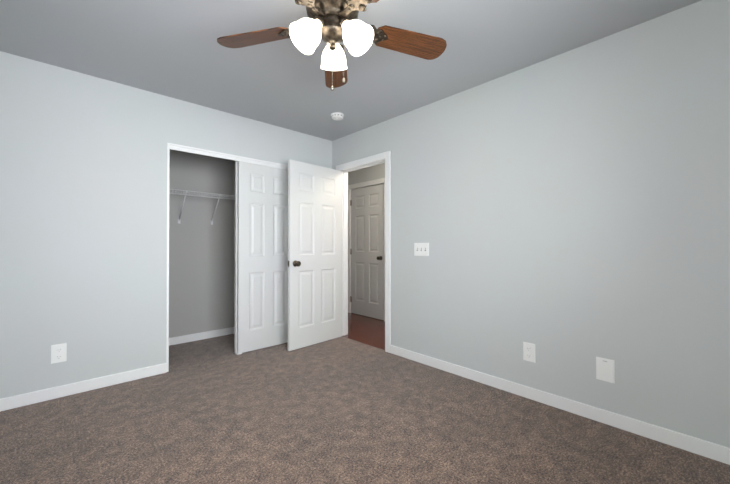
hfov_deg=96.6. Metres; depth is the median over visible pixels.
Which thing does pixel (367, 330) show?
floor
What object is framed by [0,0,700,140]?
ceiling
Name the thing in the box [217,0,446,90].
ceiling fan
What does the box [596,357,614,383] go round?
wall plate
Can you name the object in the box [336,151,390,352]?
door frame
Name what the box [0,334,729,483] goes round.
floor carpet
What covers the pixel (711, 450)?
baseboard
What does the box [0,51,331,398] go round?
wall
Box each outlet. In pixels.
[51,343,66,363]
[523,342,535,362]
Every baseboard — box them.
[0,363,166,411]
[169,327,233,345]
[391,345,729,464]
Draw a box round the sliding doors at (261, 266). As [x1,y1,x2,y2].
[234,161,287,353]
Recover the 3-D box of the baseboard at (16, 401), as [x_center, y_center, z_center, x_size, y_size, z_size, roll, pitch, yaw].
[-2.176,1.103,2.459,1.177,0.085,0.017,0,-1,-43]
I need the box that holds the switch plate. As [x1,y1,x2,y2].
[414,243,428,255]
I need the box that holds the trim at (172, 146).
[166,143,287,371]
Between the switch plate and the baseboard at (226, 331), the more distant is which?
the baseboard at (226, 331)
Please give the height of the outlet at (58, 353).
0.134 m
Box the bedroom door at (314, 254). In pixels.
[288,159,341,350]
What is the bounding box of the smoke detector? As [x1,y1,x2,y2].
[331,112,343,119]
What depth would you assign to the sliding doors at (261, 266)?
3.49 m
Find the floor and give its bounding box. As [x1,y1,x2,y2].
[343,313,384,349]
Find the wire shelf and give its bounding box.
[169,189,234,224]
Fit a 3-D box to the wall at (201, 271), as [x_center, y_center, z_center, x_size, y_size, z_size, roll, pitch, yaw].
[-1.800,-0.063,4.070,2.094,2.440,0.110,0,-1,-43]
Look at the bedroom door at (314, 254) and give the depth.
3.65 m
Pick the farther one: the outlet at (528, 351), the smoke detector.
the smoke detector
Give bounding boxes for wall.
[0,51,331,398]
[169,149,234,337]
[332,0,729,447]
[348,163,384,184]
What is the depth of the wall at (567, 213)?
2.13 m
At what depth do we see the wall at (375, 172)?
5.05 m
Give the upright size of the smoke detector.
0.042 m
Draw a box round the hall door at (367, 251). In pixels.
[350,184,383,319]
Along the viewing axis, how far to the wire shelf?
3.67 m
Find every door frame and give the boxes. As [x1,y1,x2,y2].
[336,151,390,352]
[348,178,384,320]
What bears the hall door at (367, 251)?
in the wall at (375, 172)
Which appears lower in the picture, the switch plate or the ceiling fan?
the switch plate
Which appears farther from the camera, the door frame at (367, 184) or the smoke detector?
the door frame at (367, 184)
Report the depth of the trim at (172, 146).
2.96 m

